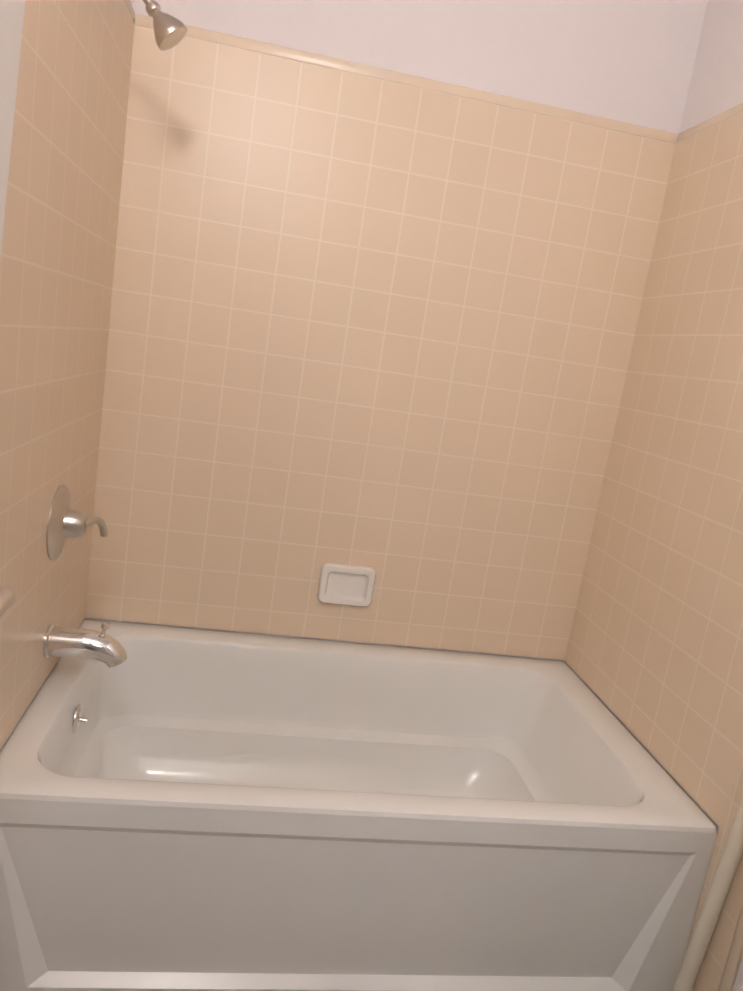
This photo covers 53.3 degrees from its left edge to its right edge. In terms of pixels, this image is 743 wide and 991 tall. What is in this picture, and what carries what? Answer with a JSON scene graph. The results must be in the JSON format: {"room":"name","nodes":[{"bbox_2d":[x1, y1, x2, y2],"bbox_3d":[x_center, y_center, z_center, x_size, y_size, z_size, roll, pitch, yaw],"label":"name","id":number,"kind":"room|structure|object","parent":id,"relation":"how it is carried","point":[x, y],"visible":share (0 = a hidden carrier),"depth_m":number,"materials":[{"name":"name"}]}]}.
{"room":"bathroom","nodes":[
{"label":"bathroom","id":0,"kind":"room"},
{"bbox_2d":[0,0,133,751],"bbox_3d":[-0.603,-0.222,0.852,0.100,2.700,2.606,7,11,-10],"label":"wall","id":1,"kind":"structure","parent":0,"point":[132,2],"depth_m":1.75,"materials":[{"name":"paint"}]},
{"bbox_2d":[0,0,134,749],"bbox_3d":[-0.691,-0.083,1.589,0.008,2.128,0.998,7,11,-10],"label":"wall tile","id":2,"kind":"structure","parent":1,"relation":"attached to","point":[58,249],"depth_m":1.50,"materials":[{"name":"beige tile"}]},
{"bbox_2d":[46,484,107,559],"bbox_3d":[-0.683,0.063,1.740,0.093,0.176,0.215,7,11,-10],"label":"tub valve","id":3,"kind":"object","parent":2,"relation":"attached to","point":[65,521],"visible":1,"depth_m":1.69,"materials":[{"name":"silver metal"}]},
{"bbox_2d":[43,622,126,667],"bbox_3d":[-0.678,0.353,1.773,0.185,0.108,0.080,7,11,-10],"label":"tub spout","id":4,"kind":"object","parent":2,"relation":"attached to","point":[102,646],"visible":1,"depth_m":1.75,"materials":[{"name":"silver metal"}]},
{"bbox_2d":[142,0,186,50],"bbox_3d":[-0.468,-0.995,1.513,0.184,0.137,0.070,7,11,-10],"label":"shower head","id":5,"kind":"object","parent":2,"relation":"attached to","point":[170,31],"visible":1,"depth_m":1.51},
{"bbox_2d":[82,0,707,661],"bbox_3d":[0.015,-0.386,2.201,1.724,2.700,0.100,7,11,-10],"label":"wall","id":6,"kind":"structure","parent":0,"point":[626,60],"depth_m":2.02,"materials":[{"name":"paint"}]},
{"bbox_2d":[85,25,674,659],"bbox_3d":[0.015,-0.327,2.158,1.524,1.598,0.008,7,11,-10],"label":"wall tile","id":7,"kind":"structure","parent":6,"relation":"attached to","point":[385,329],"depth_m":2.13,"materials":[{"name":"beige tile"}]},
{"bbox_2d":[317,563,375,606],"bbox_3d":[-0.076,0.275,2.260,0.168,0.124,0.021,7,11,-10],"label":"soap dish","id":8,"kind":"object","parent":7,"relation":"attached to","point":[341,584],"visible":1,"depth_m":2.26,"materials":[{"name":"ceramic"}]},
{"bbox_2d":[135,14,676,143],"bbox_3d":[0.138,-1.116,2.006,1.508,0.028,0.008,7,11,-10],"label":"trim","id":9,"kind":"structure","parent":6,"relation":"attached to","point":[374,72],"depth_m":2.00,"materials":[{"name":"beige tile"}]},
{"bbox_2d":[565,0,742,990],"bbox_3d":[0.986,-0.027,1.125,0.100,2.700,2.606,7,11,-10],"label":"wall","id":10,"kind":"structure","parent":0,"point":[716,85],"depth_m":1.98,"materials":[{"name":"paint"}]},
{"bbox_2d":[565,103,742,990],"bbox_3d":[0.792,0.099,1.843,0.008,2.128,0.998,7,11,-10],"label":"wall tile","id":11,"kind":"structure","parent":10,"relation":"attached to","point":[654,657],"depth_m":1.89,"materials":[{"name":"beige tile"}]},
{"bbox_2d":[673,797,742,990],"bbox_3d":[0.793,0.440,1.440,0.043,1.616,0.180,6,11,-13],"label":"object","id":12,"kind":"structure","parent":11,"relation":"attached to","point":[731,855],"depth_m":1.55,"materials":[{"name":"metal"}]},
{"bbox_3d":[0.072,1.347,0.637,2.424,0.060,3.866,7,11,-10],"label":"floor","id":13,"kind":"structure","parent":0,"visible":0},
{"bbox_2d":[0,620,717,990],"bbox_3d":[-0.083,0.782,1.941,1.518,0.500,0.857,7,11,-10],"label":"bathtub","id":14,"kind":"object","parent":13,"relation":"on","point":[192,810],"visible":1,"depth_m":1.60,"materials":[{"name":"ceramic"}]},
{"bbox_3d":[0.366,0.135,-0.214,2.424,2.700,0.120,7,11,-10],"label":"wall","id":15,"kind":"structure","parent":0,"visible":0},
{"bbox_2d":[0,0,24,617],"bbox_3d":[-0.320,0.212,0.223,0.154,2.153,0.872,9,11,-10],"label":"wall","id":16,"kind":"structure","parent":15,"relation":"in","point":[11,19],"depth_m":0.55,"materials":[{"name":"paint"}]}
]}

